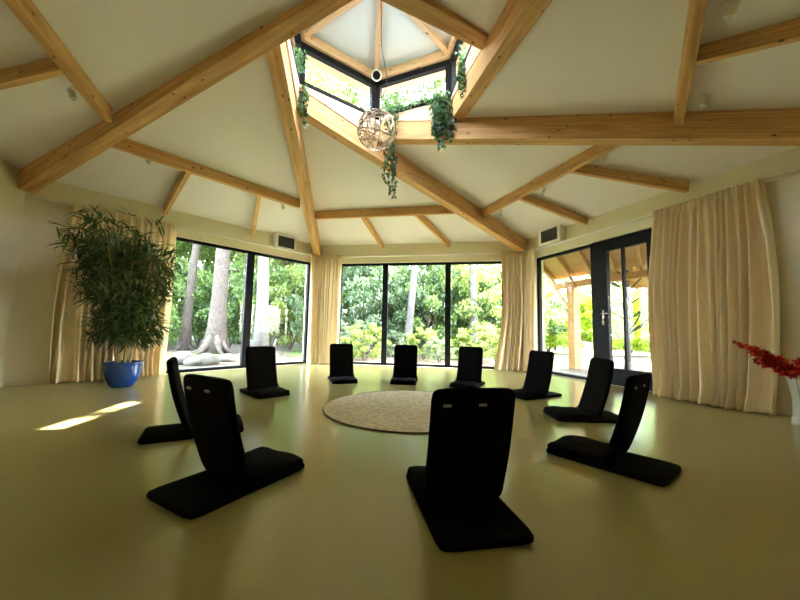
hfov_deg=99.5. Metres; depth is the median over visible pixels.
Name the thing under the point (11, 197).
wall
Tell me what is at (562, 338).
shrub
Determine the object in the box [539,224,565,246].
wall box
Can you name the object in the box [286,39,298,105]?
trim
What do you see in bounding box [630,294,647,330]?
shrub
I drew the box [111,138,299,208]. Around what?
cross beam
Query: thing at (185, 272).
shrub
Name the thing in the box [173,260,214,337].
shrub
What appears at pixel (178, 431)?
chair
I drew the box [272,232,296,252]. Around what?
wall box
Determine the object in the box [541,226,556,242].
grille
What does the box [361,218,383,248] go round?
rafter
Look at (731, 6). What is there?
ceiling spotlight
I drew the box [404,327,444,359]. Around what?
shrub
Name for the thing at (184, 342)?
tree
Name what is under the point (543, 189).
ceiling spotlight
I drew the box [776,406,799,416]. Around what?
baseboard
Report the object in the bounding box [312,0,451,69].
ceiling
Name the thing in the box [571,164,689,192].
rafter
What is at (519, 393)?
seat cushion
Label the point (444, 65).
window
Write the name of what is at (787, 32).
rafter
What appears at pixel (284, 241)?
grille
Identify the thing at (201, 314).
shrub
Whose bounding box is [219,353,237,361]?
boulder
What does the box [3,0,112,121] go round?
cross beam
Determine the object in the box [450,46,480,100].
trim
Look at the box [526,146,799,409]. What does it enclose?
wall
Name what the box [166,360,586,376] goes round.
gravel strip
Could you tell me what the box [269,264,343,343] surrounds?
shrub
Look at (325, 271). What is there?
curtain
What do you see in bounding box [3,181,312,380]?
wall
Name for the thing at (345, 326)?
shrub
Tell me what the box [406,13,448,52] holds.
roof beam
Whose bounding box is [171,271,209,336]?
shrub
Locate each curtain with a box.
[48,201,177,384]
[306,253,341,363]
[494,248,535,370]
[648,178,779,414]
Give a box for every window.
[166,237,309,373]
[290,30,304,81]
[293,35,375,116]
[339,261,502,368]
[375,51,456,115]
[447,36,471,95]
[537,244,594,379]
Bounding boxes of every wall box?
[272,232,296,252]
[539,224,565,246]
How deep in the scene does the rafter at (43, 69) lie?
2.87 m
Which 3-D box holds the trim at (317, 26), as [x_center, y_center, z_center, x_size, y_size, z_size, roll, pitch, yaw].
[-0.738,-3.528,4.116,1.174,0.384,0.070,-1,-5,23]
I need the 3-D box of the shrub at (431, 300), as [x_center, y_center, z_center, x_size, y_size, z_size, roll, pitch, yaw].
[1.422,0.465,12.540,3.477,3.167,3.102,4,-6,-28]
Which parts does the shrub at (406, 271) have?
stem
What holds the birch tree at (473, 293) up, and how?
on the ground
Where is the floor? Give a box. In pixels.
[0,363,799,599]
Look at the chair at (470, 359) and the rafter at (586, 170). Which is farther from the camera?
the chair at (470, 359)
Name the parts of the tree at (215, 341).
crown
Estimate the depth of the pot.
4.32 m
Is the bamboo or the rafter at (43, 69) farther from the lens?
the bamboo
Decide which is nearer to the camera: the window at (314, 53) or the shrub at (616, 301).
the window at (314, 53)
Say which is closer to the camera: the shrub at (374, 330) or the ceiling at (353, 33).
the ceiling at (353, 33)
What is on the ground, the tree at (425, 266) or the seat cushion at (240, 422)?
the tree at (425, 266)
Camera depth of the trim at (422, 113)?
4.67 m
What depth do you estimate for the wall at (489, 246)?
7.65 m
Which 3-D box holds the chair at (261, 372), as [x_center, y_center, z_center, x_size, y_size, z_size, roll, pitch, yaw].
[-1.649,0.858,4.152,0.408,0.561,0.660,6,-7,-43]
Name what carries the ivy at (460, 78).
hanging from the trim at (474, 52)
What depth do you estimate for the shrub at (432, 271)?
12.22 m
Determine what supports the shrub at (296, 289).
on the ground
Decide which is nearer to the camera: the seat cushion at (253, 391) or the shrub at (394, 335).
the seat cushion at (253, 391)
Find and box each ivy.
[294,46,307,72]
[297,84,309,129]
[381,92,437,115]
[381,105,398,198]
[429,90,456,151]
[455,43,469,98]
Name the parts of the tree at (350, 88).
crown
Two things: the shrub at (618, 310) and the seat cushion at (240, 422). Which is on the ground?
the shrub at (618, 310)
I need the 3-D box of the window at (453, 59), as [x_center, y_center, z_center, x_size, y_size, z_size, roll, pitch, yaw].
[0.777,-3.054,3.985,0.171,0.690,1.243,2,-5,-7]
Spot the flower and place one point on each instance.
(780, 365)
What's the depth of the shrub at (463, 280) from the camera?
11.38 m
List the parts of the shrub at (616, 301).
stem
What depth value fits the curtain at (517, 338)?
7.04 m
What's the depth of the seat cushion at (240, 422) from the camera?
2.63 m
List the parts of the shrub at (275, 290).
stem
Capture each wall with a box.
[0,158,24,381]
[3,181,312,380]
[320,241,525,369]
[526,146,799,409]
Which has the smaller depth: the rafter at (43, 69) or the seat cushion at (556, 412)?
the rafter at (43, 69)
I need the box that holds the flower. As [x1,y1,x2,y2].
[732,340,799,396]
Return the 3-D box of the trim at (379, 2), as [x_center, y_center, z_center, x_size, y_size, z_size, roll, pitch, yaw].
[-0.282,-3.490,4.459,0.070,0.384,1.174,2,-5,-7]
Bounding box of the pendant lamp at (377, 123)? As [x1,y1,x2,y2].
[357,11,396,151]
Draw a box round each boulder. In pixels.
[166,351,192,364]
[183,357,201,365]
[194,353,219,365]
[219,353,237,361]
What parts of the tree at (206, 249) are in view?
crown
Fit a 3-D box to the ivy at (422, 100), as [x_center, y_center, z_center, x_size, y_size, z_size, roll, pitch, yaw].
[0.142,-2.700,4.684,0.900,0.170,0.142,-1,-6,24]
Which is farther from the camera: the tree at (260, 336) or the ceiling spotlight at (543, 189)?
the tree at (260, 336)
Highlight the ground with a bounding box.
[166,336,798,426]
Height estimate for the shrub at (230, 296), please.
3.167 m
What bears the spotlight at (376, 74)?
attached to the window at (444, 65)
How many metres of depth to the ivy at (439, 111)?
4.42 m
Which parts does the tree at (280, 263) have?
crown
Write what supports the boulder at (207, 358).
on the ground
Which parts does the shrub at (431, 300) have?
stem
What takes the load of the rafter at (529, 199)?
attached to the ceiling at (580, 56)
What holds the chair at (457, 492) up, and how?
on the floor
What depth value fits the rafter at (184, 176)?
5.13 m
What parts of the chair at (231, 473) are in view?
backrest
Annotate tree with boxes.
[167,244,200,350]
[175,241,256,337]
[175,242,200,261]
[176,241,215,262]
[187,243,257,343]
[190,63,355,354]
[230,251,297,344]
[252,63,368,345]
[335,74,457,348]
[359,265,433,273]
[363,78,444,350]
[382,96,419,344]
[418,265,429,325]
[470,265,477,344]
[591,270,647,369]
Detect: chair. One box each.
[137,357,243,444]
[146,374,304,519]
[239,346,289,398]
[328,344,357,383]
[390,345,417,384]
[406,388,533,551]
[449,346,484,387]
[512,350,561,399]
[543,357,617,422]
[546,373,681,486]
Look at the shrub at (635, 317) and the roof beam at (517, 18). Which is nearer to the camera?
the roof beam at (517, 18)
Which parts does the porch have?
post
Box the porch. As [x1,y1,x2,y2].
[543,243,647,368]
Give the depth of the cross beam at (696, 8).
2.60 m
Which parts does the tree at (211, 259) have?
crown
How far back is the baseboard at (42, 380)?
4.39 m
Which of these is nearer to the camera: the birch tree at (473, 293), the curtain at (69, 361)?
the curtain at (69, 361)
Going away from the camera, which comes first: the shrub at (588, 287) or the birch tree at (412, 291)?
the birch tree at (412, 291)
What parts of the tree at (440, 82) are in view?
crown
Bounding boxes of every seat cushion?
[237,414,242,428]
[245,446,302,481]
[249,387,289,395]
[330,376,357,381]
[390,377,416,382]
[407,466,425,498]
[450,380,479,386]
[512,389,543,397]
[544,406,593,418]
[547,435,608,460]
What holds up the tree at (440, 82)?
on the ground
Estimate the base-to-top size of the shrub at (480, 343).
1.017 m
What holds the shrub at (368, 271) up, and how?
on the ground
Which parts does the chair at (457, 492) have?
backrest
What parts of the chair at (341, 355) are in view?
backrest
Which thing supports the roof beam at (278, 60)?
attached to the ceiling at (580, 56)
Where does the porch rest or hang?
on the ground
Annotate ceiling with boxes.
[0,0,799,245]
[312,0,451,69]
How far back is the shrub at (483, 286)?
12.24 m
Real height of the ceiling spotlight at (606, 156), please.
0.117 m
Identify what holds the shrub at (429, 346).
on the ground
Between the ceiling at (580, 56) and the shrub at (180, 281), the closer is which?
the ceiling at (580, 56)
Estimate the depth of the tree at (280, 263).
16.78 m
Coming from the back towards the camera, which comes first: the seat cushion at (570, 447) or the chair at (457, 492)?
the seat cushion at (570, 447)
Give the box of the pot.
[102,360,142,387]
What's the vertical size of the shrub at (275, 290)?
3.362 m
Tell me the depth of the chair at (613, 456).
2.01 m
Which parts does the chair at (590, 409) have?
backrest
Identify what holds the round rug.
on the floor
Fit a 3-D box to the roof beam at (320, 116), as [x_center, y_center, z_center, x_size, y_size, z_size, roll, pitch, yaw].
[0.613,-1.863,5.753,5.127,1.351,0.155,5,-6,-37]
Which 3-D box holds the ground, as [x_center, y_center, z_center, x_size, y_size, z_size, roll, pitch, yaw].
[-0.350,1.159,3.433,90.000,0.568,90.000,0,-5,10]
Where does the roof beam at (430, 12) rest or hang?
attached to the ceiling at (580, 56)
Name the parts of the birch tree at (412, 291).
crown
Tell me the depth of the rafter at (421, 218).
6.86 m
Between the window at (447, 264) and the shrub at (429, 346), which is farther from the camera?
the shrub at (429, 346)
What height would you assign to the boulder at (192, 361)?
0.238 m
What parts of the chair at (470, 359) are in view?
backrest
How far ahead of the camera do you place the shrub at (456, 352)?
9.97 m
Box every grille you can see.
[278,235,294,248]
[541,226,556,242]
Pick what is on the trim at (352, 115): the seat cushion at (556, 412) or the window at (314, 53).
the window at (314, 53)
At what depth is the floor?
1.52 m
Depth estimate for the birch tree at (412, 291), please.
10.91 m
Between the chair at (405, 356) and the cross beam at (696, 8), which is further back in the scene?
the chair at (405, 356)
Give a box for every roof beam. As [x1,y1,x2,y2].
[18,0,352,193]
[266,42,320,255]
[296,88,525,251]
[375,108,799,145]
[381,0,488,49]
[451,0,551,119]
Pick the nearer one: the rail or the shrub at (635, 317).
the rail
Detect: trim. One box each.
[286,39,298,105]
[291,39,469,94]
[299,84,374,138]
[305,0,362,36]
[374,0,382,69]
[379,101,450,121]
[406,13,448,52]
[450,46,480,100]
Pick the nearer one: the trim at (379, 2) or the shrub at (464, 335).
the trim at (379, 2)
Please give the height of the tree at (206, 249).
14.652 m
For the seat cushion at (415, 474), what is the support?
on the chair at (457, 492)
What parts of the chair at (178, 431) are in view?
backrest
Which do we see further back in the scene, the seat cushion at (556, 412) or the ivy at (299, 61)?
the ivy at (299, 61)
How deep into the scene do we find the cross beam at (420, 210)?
6.36 m
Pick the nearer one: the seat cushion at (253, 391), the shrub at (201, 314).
the seat cushion at (253, 391)
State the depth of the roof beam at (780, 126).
3.69 m
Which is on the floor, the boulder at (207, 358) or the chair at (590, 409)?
the chair at (590, 409)
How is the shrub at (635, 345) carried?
on the ground
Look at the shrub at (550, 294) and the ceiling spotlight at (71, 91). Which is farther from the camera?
the shrub at (550, 294)
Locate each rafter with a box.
[0,58,63,89]
[163,171,190,214]
[252,195,260,234]
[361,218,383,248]
[414,215,449,246]
[519,194,587,225]
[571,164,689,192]
[696,18,799,65]
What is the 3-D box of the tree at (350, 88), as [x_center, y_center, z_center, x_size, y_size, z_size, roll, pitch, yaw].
[-0.199,-5.159,13.883,6.935,14.633,6.631,4,-6,-28]
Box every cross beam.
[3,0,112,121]
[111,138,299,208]
[315,205,453,219]
[481,145,621,217]
[674,0,706,125]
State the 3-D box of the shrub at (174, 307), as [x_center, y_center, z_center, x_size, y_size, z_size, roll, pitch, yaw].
[-9.705,-0.109,11.619,4.129,3.751,3.684,-2,-6,34]
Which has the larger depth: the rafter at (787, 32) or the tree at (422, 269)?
the tree at (422, 269)
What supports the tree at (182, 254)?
on the ground
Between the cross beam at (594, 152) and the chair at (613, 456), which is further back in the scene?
the cross beam at (594, 152)
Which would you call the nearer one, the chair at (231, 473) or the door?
the chair at (231, 473)
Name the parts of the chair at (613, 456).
backrest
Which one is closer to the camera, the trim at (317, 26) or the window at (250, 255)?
the trim at (317, 26)
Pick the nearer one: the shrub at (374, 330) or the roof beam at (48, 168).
the roof beam at (48, 168)
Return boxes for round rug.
[322,390,432,433]
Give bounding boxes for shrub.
[168,257,210,341]
[168,283,184,340]
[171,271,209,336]
[172,264,242,345]
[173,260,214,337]
[174,259,256,347]
[196,274,281,344]
[227,258,305,345]
[239,265,305,349]
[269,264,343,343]
[271,264,360,345]
[283,266,392,343]
[300,266,404,345]
[340,266,420,349]
[340,319,370,354]
[340,322,391,360]
[353,277,429,348]
[371,265,477,351]
[377,330,407,356]
[388,268,485,353]
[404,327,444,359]
[414,264,501,348]
[422,337,457,362]
[432,264,501,347]
[444,334,478,358]
[451,264,550,343]
[453,321,498,357]
[471,329,499,360]
[479,265,567,341]
[496,274,584,347]
[544,274,591,350]
[544,291,590,350]
[545,291,619,350]
[560,291,645,350]
[581,286,649,354]
[611,290,649,352]
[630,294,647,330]
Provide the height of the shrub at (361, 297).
3.556 m
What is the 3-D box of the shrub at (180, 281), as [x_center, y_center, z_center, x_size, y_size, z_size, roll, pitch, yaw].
[-9.937,-0.024,13.734,4.346,3.946,3.877,-1,-5,22]
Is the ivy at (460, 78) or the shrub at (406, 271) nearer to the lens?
the ivy at (460, 78)
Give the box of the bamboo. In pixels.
[45,204,185,387]
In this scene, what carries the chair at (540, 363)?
on the floor
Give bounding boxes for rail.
[36,169,799,257]
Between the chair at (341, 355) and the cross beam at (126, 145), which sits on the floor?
the chair at (341, 355)
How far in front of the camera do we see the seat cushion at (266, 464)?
1.85 m
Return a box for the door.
[591,228,652,390]
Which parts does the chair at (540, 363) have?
backrest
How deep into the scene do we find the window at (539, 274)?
6.75 m
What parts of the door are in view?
handle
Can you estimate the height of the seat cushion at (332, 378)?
0.054 m
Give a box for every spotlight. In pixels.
[66,87,76,100]
[371,69,381,81]
[540,187,545,195]
[602,153,609,162]
[699,94,710,107]
[723,0,740,20]
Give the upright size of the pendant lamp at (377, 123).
1.979 m
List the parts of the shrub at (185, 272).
stem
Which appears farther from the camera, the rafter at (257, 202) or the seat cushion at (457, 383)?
the rafter at (257, 202)
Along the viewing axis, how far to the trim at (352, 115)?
4.62 m
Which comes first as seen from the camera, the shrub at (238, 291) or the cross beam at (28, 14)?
the cross beam at (28, 14)
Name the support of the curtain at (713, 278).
hanging from the rail
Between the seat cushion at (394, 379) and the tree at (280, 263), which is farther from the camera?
the tree at (280, 263)
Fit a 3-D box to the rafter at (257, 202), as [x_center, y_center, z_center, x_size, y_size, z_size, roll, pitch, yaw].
[-2.614,-1.562,6.151,0.062,0.421,1.486,3,-6,-26]
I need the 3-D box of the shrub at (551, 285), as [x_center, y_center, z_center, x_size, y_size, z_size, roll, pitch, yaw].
[6.548,0.447,15.704,3.877,3.946,4.346,5,-6,-36]
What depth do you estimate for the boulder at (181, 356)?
7.58 m
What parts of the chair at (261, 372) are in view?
backrest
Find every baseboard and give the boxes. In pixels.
[3,378,99,386]
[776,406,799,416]
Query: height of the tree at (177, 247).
13.128 m
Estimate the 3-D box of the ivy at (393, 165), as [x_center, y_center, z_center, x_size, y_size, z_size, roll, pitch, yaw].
[-0.137,-2.053,4.672,0.256,1.391,0.186,1,-5,0]
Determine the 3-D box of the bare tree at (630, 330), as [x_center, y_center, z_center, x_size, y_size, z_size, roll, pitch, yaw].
[5.057,-0.520,7.452,2.249,4.451,1.578,2,-5,-11]
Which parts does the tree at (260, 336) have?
crown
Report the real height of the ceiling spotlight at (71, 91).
0.117 m
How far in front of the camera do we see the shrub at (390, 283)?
11.85 m
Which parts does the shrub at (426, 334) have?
stem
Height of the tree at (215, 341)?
13.470 m
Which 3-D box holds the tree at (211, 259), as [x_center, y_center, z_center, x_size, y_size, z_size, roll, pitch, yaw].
[-11.956,-4.233,21.067,10.074,13.626,9.632,1,-5,4]
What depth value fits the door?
5.45 m
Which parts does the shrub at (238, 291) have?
stem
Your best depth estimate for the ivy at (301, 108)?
4.25 m
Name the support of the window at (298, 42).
on the trim at (295, 80)
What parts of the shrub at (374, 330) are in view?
stem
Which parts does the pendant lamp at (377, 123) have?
lamp shade, bulb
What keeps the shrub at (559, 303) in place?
on the ground
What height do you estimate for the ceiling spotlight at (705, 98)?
0.117 m
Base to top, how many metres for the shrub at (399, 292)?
2.972 m

